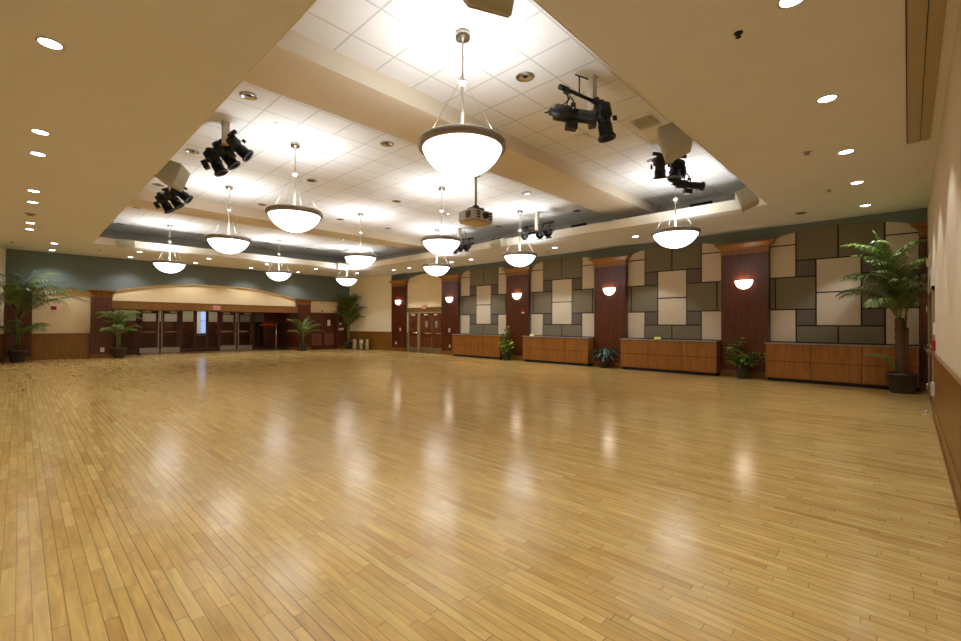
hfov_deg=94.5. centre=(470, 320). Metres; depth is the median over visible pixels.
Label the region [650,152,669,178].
stage light
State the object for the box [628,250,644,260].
acoustic panel
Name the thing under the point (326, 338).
door
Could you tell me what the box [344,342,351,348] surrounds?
pot
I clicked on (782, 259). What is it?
acoustic panel
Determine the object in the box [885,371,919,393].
pot
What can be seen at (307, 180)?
recessed light
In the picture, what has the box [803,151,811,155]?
sprinkler
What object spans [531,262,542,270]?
acoustic panel
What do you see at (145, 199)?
trim
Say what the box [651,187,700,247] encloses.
pendant lamp
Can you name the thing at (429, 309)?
trim
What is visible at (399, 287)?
pilaster
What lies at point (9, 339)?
column
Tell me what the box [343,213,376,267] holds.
pendant lamp
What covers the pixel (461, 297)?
acoustic panel
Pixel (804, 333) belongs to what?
acoustic panel
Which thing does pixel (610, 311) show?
column
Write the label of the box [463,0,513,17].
wall speaker
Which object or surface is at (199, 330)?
wall
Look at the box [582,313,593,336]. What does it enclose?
acoustic panel
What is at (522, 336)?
countertop
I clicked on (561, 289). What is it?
acoustic panel
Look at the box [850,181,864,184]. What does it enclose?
recessed light
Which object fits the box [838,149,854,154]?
recessed light
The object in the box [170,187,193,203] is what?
stage light
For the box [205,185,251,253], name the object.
pendant lamp
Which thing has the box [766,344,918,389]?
base cabinet
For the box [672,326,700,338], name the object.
acoustic panel
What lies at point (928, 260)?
wall sensor
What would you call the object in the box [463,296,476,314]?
acoustic panel
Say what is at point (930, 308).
door
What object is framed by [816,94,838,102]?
recessed light
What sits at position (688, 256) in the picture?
acoustic panel
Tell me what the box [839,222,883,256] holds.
acoustic panel
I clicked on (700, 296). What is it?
acoustic panel
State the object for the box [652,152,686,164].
bar
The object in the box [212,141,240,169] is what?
stage light
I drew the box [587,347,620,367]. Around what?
peace lily
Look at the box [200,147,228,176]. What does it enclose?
stage light
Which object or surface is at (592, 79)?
bar
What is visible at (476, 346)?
base cabinet
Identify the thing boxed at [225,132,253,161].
stage light
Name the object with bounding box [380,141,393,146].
recessed light
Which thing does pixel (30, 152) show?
recessed light
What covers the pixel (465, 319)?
acoustic panel
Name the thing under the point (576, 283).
acoustic panel
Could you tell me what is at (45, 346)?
trim
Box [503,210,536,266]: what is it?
pendant lamp
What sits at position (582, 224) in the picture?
cove vent slot
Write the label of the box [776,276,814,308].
acoustic panel
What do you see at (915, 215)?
wall
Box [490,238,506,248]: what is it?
wall speaker
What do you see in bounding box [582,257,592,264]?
acoustic panel
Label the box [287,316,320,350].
potted palm
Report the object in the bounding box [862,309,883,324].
acoustic panel
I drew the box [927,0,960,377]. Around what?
wall
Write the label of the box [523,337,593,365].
base cabinet
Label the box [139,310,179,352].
door
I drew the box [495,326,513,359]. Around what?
potted ficus
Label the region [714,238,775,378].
column
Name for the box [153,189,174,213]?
stage light
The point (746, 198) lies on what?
wall speaker
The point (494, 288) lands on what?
acoustic panel
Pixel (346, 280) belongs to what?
pendant lamp
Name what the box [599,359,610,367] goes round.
pot
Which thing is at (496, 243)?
grille
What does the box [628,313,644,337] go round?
acoustic panel
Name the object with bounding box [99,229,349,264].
wall
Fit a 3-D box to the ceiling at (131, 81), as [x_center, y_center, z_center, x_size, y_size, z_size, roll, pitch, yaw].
[-3.291,-2.568,12.257,22.970,0.220,15.400,0,-1,45]
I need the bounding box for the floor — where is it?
[0,349,960,640]
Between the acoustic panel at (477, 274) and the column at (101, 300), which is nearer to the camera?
the column at (101, 300)
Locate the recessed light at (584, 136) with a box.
[574,133,590,141]
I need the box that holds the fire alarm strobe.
[51,306,56,311]
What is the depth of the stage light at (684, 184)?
8.54 m
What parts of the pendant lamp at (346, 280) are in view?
lamp shade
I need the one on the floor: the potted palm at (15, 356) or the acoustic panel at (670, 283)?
the potted palm at (15, 356)
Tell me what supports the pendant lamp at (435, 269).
hanging from the ceiling at (354, 174)
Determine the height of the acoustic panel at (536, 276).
0.788 m
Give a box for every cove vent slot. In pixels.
[571,223,586,227]
[690,201,712,206]
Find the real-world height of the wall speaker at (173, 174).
0.451 m
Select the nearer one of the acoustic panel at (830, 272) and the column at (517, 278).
the acoustic panel at (830, 272)
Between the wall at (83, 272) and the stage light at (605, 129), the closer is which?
the stage light at (605, 129)
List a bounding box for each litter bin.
[352,338,357,349]
[359,338,363,349]
[365,338,369,349]
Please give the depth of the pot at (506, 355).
17.02 m
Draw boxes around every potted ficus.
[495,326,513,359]
[723,338,765,378]
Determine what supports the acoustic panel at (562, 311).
attached to the wall at (885, 235)
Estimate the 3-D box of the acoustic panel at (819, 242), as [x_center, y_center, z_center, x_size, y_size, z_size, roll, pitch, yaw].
[8.495,-1.923,10.925,0.788,0.809,0.039,0,-1,45]
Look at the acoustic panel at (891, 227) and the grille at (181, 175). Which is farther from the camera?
the acoustic panel at (891, 227)
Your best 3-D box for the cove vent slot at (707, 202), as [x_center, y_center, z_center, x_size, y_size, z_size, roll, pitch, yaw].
[6.113,-3.081,11.813,0.560,0.090,0.029,0,-1,45]
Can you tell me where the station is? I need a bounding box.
[930,340,935,350]
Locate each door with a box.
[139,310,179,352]
[220,312,252,349]
[310,313,336,349]
[408,312,440,353]
[923,286,934,412]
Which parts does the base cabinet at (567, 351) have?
door, door, door, door, door, door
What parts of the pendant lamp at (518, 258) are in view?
lamp shade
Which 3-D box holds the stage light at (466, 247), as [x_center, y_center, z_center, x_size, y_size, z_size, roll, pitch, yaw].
[-0.113,-2.594,15.308,0.271,0.507,0.465,0,-1,35]
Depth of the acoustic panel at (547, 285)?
16.46 m
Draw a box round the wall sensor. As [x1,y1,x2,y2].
[926,258,930,266]
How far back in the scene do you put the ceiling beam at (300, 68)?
6.54 m
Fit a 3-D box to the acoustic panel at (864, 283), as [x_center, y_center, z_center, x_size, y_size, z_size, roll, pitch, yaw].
[9.368,-0.686,10.048,0.773,0.788,0.039,0,-1,45]
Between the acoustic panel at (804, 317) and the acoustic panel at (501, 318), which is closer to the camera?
the acoustic panel at (804, 317)
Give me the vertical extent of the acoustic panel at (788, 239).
0.326 m
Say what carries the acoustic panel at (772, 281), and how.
attached to the wall at (885, 235)
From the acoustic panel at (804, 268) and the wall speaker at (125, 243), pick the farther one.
the wall speaker at (125, 243)
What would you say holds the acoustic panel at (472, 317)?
attached to the wall at (885, 235)
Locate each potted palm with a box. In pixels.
[0,269,88,362]
[95,310,141,357]
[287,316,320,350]
[333,293,367,348]
[835,230,926,393]
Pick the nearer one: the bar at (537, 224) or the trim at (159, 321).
the bar at (537, 224)
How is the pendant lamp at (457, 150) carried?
hanging from the ceiling at (413, 43)
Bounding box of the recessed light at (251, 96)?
[239,91,257,100]
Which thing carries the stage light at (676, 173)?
hanging from the bar at (653, 153)
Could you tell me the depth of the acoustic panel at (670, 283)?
13.31 m
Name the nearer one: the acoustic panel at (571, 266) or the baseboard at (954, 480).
the baseboard at (954, 480)
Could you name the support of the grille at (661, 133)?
attached to the wall speaker at (674, 143)
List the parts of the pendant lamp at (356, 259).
lamp shade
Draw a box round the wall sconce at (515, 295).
[512,293,520,298]
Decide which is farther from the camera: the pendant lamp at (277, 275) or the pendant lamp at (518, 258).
the pendant lamp at (277, 275)
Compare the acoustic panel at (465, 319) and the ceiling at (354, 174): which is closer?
the ceiling at (354, 174)
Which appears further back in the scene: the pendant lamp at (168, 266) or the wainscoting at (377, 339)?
the wainscoting at (377, 339)
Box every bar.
[211,119,236,146]
[456,228,473,239]
[522,211,553,229]
[558,74,598,110]
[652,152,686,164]
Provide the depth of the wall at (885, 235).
13.53 m
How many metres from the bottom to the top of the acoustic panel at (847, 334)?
0.388 m
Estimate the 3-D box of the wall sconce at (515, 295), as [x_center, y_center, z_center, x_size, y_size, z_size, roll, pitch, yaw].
[1.744,-0.932,17.218,0.416,0.245,0.132,0,-1,45]
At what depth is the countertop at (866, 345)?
10.22 m
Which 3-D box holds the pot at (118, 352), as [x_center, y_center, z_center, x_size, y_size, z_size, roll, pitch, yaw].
[-13.706,1.268,17.289,0.508,0.400,0.508,0,-1,45]
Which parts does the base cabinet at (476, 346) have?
door, door, door, door, door, door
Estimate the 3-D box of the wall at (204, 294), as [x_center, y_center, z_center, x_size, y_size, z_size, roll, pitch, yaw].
[-10.843,-1.050,21.128,0.150,1.260,9.820,0,-1,45]
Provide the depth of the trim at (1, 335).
15.15 m
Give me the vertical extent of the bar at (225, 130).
0.474 m
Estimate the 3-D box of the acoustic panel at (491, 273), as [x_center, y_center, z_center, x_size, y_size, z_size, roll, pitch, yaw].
[0.838,-1.888,18.462,0.788,0.809,0.039,0,-1,45]
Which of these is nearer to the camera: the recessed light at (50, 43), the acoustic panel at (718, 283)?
the recessed light at (50, 43)
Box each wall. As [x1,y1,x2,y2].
[0,246,5,333]
[5,249,348,332]
[32,289,89,333]
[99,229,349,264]
[112,285,336,312]
[112,309,279,352]
[145,310,245,321]
[279,313,296,346]
[349,275,391,331]
[375,192,735,260]
[391,208,926,348]
[407,222,919,389]
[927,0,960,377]
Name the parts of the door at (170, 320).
kick plate, glass pane, edge rod, edge rod, glass pane, kick plate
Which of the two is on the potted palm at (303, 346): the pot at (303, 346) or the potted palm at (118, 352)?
the pot at (303, 346)
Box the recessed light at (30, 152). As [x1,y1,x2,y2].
[29,151,46,156]
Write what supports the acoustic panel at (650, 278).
attached to the wall at (885, 235)
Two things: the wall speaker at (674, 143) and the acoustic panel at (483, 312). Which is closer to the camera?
the wall speaker at (674, 143)
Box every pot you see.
[7,350,27,362]
[111,347,126,357]
[299,343,307,350]
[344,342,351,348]
[502,352,510,359]
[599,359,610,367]
[735,367,750,378]
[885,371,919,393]
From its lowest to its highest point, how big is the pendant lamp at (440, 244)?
1.667 m
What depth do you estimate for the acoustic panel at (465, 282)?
19.49 m
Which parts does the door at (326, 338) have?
frame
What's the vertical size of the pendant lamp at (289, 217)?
1.667 m
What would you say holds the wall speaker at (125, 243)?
attached to the cove
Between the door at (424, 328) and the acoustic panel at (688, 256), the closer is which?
the acoustic panel at (688, 256)
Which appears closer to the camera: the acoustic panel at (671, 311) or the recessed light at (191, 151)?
the recessed light at (191, 151)
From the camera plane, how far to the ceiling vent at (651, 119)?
7.38 m
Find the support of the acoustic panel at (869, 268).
attached to the wall at (885, 235)
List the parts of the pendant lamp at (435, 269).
lamp shade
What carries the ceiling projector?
hanging from the ceiling at (354, 174)
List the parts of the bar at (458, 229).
post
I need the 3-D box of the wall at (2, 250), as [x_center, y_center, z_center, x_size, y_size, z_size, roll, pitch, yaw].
[-15.368,-0.536,14.056,0.100,3.930,3.386,1,-1,-32]
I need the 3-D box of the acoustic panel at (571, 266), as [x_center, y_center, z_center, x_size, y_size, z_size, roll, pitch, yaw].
[3.585,-1.901,15.758,0.788,0.809,0.039,0,-1,45]
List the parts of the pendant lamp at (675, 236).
lamp shade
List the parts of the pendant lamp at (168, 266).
lamp shade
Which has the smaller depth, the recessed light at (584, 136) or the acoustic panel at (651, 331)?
the recessed light at (584, 136)
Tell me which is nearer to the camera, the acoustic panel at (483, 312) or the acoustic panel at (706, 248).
the acoustic panel at (706, 248)
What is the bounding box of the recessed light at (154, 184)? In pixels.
[152,183,164,186]
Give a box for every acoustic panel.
[461,270,469,277]
[461,278,469,295]
[461,297,462,314]
[461,315,469,332]
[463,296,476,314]
[470,267,483,285]
[470,286,476,295]
[470,315,475,323]
[470,325,483,333]
[476,305,490,323]
[477,285,490,304]
[484,266,498,284]
[484,325,497,333]
[491,285,497,293]
[491,294,505,313]
[491,315,497,323]
[498,274,505,293]
[498,315,505,333]
[499,267,504,273]
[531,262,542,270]
[531,270,542,291]
[531,293,533,312]
[531,314,542,334]
[534,292,551,312]
[543,257,561,279]
[543,281,551,290]
[543,314,551,323]
[543,325,561,335]
[552,279,571,301]
[552,302,571,323]
[562,257,581,278]
[562,325,581,335]
[572,278,581,289]
[572,289,592,312]
[572,313,581,323]
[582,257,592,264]
[582,265,593,288]
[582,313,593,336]
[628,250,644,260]
[628,260,644,285]
[628,287,630,311]
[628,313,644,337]
[632,286,657,311]
[645,246,671,271]
[645,272,657,284]
[645,312,657,323]
[645,325,671,338]
[658,270,685,297]
[658,298,685,324]
[672,243,700,269]
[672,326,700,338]
[687,269,700,282]
[687,282,716,310]
[687,312,700,324]
[702,243,720,252]
[702,253,720,281]
[702,311,720,339]
[717,282,720,309]
[770,233,794,246]
[770,245,794,277]
[770,279,774,308]
[770,310,795,341]
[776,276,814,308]
[797,225,836,259]
[797,260,814,275]
[797,310,814,324]
[797,326,837,342]
[817,257,860,291]
[817,291,860,324]
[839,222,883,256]
[839,326,883,343]
[862,255,881,271]
[862,271,908,307]
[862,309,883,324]
[886,222,918,234]
[886,233,918,269]
[886,308,918,344]
[911,271,918,306]
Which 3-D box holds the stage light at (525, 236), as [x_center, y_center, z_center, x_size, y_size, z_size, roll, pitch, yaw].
[1.661,-2.644,13.544,0.272,0.464,0.469,0,-1,28]
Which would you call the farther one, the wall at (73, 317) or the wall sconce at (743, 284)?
the wall at (73, 317)
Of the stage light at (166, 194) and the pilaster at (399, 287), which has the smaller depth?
the stage light at (166, 194)
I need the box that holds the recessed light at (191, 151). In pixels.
[185,149,199,153]
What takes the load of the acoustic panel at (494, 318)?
attached to the wall at (885, 235)
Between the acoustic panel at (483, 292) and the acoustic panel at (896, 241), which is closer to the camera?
the acoustic panel at (896, 241)
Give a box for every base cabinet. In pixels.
[452,335,505,358]
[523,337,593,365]
[621,340,720,375]
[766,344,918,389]
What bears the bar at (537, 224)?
hanging from the ceiling at (354, 174)
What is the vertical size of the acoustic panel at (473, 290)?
0.378 m
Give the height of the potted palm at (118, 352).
1.866 m
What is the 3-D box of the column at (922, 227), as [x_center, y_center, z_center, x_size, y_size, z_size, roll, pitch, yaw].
[9.617,-0.288,9.530,0.256,3.595,0.249,0,-1,45]
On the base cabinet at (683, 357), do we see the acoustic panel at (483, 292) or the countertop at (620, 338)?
the countertop at (620, 338)
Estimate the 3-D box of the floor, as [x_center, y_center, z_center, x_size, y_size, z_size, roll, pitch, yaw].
[-4.123,1.535,13.017,25.250,0.120,15.400,0,-1,45]
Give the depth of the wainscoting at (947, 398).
4.32 m
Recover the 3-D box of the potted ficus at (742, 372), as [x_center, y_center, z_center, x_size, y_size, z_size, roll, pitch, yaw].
[7.089,0.985,11.586,1.026,1.064,0.584,0,-1,45]
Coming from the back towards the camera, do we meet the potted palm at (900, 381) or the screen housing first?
the potted palm at (900, 381)
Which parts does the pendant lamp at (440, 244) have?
lamp shade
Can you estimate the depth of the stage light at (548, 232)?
12.88 m
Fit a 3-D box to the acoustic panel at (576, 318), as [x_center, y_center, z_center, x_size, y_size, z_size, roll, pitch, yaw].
[3.725,-0.048,15.593,0.368,0.373,0.039,0,-1,45]
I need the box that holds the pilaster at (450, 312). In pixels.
[437,274,461,354]
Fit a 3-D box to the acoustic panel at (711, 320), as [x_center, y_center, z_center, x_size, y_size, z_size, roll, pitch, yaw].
[6.812,0.148,12.551,0.523,0.793,0.039,0,-1,45]
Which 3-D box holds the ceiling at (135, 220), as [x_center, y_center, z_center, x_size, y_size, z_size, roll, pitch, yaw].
[-8.261,-3.297,17.062,5.830,0.060,12.720,0,-1,45]
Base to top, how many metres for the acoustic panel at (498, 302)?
0.788 m
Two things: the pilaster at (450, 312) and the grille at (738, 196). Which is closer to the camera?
the grille at (738, 196)
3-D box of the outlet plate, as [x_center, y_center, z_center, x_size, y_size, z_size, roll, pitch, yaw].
[7.070,1.050,6.805,0.044,0.200,0.120,0,-1,45]
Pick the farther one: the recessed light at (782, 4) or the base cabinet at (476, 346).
the base cabinet at (476, 346)
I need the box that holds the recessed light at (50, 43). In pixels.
[35,36,64,49]
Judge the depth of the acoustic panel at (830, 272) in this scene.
10.62 m
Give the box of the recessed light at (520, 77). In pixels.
[516,72,533,81]
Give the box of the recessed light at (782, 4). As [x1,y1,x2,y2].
[777,0,803,8]
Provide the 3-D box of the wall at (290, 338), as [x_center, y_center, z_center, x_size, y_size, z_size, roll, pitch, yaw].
[-9.690,0.500,23.628,2.216,2.100,0.108,0,-1,45]
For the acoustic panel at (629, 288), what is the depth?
14.24 m
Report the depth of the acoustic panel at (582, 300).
15.43 m
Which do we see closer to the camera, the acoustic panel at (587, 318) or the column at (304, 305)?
the acoustic panel at (587, 318)
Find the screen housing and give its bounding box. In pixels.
[905,0,946,143]
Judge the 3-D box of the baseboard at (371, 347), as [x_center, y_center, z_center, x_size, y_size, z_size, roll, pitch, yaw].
[-5.487,1.496,24.061,3.386,0.160,0.024,0,-1,32]
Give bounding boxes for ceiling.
[0,0,959,277]
[106,206,413,257]
[142,81,606,241]
[291,0,746,205]
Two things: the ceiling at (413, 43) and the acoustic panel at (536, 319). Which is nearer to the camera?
the ceiling at (413, 43)
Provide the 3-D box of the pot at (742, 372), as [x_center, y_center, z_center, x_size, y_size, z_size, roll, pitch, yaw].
[7.114,1.377,11.612,0.346,0.280,0.346,0,-1,45]
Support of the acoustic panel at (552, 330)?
attached to the wall at (885, 235)
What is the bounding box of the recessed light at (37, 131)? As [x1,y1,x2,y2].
[30,129,49,135]
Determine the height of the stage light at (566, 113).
0.631 m
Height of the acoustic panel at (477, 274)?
0.809 m
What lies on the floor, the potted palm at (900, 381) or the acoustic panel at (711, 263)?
the potted palm at (900, 381)
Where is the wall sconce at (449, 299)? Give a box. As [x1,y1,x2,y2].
[446,297,452,302]
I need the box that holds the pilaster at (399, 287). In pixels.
[388,279,407,351]
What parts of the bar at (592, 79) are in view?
post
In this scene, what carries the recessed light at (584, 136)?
attached to the ceiling at (413, 43)
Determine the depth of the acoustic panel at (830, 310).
10.61 m
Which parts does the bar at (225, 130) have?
post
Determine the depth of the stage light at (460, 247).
15.45 m
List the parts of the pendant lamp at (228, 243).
lamp shade, rod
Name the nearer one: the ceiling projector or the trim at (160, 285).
the ceiling projector
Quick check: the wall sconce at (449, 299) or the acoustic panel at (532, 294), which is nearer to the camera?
the acoustic panel at (532, 294)
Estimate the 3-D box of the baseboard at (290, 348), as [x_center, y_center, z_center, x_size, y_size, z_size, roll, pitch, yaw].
[-9.717,1.474,23.558,2.170,0.150,0.025,0,-1,45]
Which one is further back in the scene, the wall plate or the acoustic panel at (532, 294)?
the acoustic panel at (532, 294)
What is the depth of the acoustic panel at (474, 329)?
18.97 m
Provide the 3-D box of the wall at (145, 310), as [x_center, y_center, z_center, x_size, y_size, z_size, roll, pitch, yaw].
[-15.147,0.277,24.027,0.100,2.500,10.000,0,-1,45]
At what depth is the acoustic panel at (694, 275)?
12.89 m
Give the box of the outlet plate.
[930,382,934,395]
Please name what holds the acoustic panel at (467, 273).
attached to the wall at (885, 235)
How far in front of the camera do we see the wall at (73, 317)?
16.67 m
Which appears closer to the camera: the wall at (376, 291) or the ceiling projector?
the ceiling projector
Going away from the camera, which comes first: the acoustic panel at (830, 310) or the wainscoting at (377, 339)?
the acoustic panel at (830, 310)
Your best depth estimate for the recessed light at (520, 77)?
6.07 m
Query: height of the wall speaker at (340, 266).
0.306 m
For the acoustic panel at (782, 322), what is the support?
attached to the wall at (885, 235)
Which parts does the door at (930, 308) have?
frame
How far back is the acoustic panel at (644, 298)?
13.89 m
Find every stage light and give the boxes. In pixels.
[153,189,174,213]
[162,189,184,209]
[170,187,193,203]
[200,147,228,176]
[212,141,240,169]
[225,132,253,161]
[457,238,464,252]
[463,238,471,251]
[521,226,529,239]
[535,223,545,239]
[543,221,553,238]
[544,86,597,131]
[588,97,616,142]
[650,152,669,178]
[667,158,685,182]
[671,166,704,194]
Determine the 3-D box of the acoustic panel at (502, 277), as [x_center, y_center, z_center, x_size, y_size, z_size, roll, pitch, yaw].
[1.325,-1.470,17.976,0.523,0.788,0.039,0,-1,45]
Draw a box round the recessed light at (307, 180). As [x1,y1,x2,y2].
[306,179,316,182]
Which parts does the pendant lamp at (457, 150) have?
rod, lamp shade, rod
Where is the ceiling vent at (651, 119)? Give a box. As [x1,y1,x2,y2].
[619,110,669,132]
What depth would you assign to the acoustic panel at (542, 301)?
16.58 m
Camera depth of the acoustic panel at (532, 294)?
16.93 m
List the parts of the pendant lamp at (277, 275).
lamp shade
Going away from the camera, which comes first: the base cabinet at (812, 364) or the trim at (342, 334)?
the base cabinet at (812, 364)
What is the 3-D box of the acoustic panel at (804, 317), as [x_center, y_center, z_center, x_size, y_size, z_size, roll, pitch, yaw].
[8.337,-0.069,11.054,0.368,0.373,0.039,0,-1,45]
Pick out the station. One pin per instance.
(933, 342)
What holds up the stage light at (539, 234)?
hanging from the bar at (537, 224)
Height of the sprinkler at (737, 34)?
0.042 m
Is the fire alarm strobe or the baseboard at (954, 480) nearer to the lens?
the baseboard at (954, 480)
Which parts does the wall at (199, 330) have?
glass pane, glass pane, glass pane, glass pane, glass pane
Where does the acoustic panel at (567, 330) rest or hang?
attached to the wall at (885, 235)
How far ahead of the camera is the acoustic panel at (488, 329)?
18.41 m
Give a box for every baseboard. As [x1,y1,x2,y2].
[279,346,296,349]
[351,346,390,349]
[932,404,960,522]
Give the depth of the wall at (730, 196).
14.18 m
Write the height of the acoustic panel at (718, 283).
0.788 m
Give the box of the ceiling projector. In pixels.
[459,175,492,226]
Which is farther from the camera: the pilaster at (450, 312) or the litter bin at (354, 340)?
the litter bin at (354, 340)
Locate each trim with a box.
[0,334,4,357]
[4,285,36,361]
[31,333,89,360]
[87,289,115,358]
[112,300,297,312]
[116,285,294,298]
[128,190,429,251]
[159,321,236,349]
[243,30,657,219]
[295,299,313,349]
[336,301,346,348]
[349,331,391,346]
[407,307,440,311]
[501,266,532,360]
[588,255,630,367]
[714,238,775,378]
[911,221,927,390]
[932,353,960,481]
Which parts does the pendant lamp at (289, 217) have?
lamp shade, rod, rod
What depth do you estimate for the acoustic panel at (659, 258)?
13.61 m
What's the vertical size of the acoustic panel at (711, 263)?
0.788 m
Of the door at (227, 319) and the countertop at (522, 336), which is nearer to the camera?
the countertop at (522, 336)
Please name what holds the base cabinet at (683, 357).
on the floor
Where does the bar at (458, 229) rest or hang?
hanging from the ceiling at (354, 174)
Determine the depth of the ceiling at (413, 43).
5.96 m
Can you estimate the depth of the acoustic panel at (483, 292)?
18.72 m
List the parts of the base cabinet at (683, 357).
door, door, door, door, door, door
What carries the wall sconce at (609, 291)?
attached to the wall at (915, 215)
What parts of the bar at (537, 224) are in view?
post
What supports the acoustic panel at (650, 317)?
attached to the wall at (885, 235)
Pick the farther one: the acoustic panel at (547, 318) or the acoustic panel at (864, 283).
the acoustic panel at (547, 318)
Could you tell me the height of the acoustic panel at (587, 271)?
0.788 m
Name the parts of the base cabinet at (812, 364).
door, door, door, door, door, door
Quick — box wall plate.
[933,323,935,334]
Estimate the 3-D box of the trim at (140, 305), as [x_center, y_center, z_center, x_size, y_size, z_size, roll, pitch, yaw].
[-11.586,-0.575,20.211,0.275,0.325,7.460,0,-1,45]
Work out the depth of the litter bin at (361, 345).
23.61 m
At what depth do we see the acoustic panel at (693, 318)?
12.87 m
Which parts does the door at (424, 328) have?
kick plate, kick plate, kick plate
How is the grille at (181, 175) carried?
attached to the wall speaker at (173, 174)
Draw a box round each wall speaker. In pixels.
[116,238,134,247]
[154,160,189,191]
[336,263,347,269]
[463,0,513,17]
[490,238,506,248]
[657,122,691,163]
[735,187,758,211]
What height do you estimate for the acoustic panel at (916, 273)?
0.788 m
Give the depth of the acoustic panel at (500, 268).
18.04 m
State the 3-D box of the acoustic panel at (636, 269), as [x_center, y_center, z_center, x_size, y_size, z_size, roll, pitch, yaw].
[5.254,-1.488,14.109,0.528,0.788,0.039,0,-1,45]
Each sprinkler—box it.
[734,30,742,38]
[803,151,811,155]
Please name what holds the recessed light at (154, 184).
in the ceiling at (354, 174)
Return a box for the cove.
[93,0,768,269]
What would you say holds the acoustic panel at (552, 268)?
attached to the wall at (885, 235)
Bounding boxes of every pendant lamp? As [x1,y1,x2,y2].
[152,224,186,272]
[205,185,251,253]
[265,141,322,232]
[265,239,291,280]
[335,249,357,285]
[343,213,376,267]
[418,28,505,177]
[421,186,461,254]
[422,229,450,275]
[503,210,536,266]
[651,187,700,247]
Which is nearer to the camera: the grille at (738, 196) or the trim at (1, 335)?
the grille at (738, 196)
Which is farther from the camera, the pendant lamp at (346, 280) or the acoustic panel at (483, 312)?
the pendant lamp at (346, 280)
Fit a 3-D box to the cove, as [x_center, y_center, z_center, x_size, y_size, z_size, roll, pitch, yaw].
[-2.953,-2.572,11.830,16.609,0.227,9.435,0,-1,45]
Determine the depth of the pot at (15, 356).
15.09 m
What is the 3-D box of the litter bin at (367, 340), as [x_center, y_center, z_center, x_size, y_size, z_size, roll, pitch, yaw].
[-5.540,1.269,23.761,0.290,0.607,0.290,0,-1,45]
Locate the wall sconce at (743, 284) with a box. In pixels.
[735,280,752,288]
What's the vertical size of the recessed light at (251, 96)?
0.013 m
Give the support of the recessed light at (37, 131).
in the ceiling at (131, 81)
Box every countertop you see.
[452,334,503,335]
[522,336,593,338]
[620,338,720,341]
[764,342,919,347]
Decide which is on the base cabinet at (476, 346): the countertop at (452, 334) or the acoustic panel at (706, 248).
the countertop at (452, 334)
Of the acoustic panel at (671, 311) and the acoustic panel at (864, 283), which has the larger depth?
the acoustic panel at (671, 311)
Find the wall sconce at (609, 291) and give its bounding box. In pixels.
[603,288,614,294]
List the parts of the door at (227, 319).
kick plate, glass pane, edge rod, edge rod, kick plate, glass pane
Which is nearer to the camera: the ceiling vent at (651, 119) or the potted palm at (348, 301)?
the ceiling vent at (651, 119)
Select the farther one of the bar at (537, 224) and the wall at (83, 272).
the wall at (83, 272)
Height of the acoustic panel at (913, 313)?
0.793 m
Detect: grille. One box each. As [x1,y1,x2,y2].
[173,165,189,190]
[490,239,500,247]
[657,129,666,162]
[735,193,741,210]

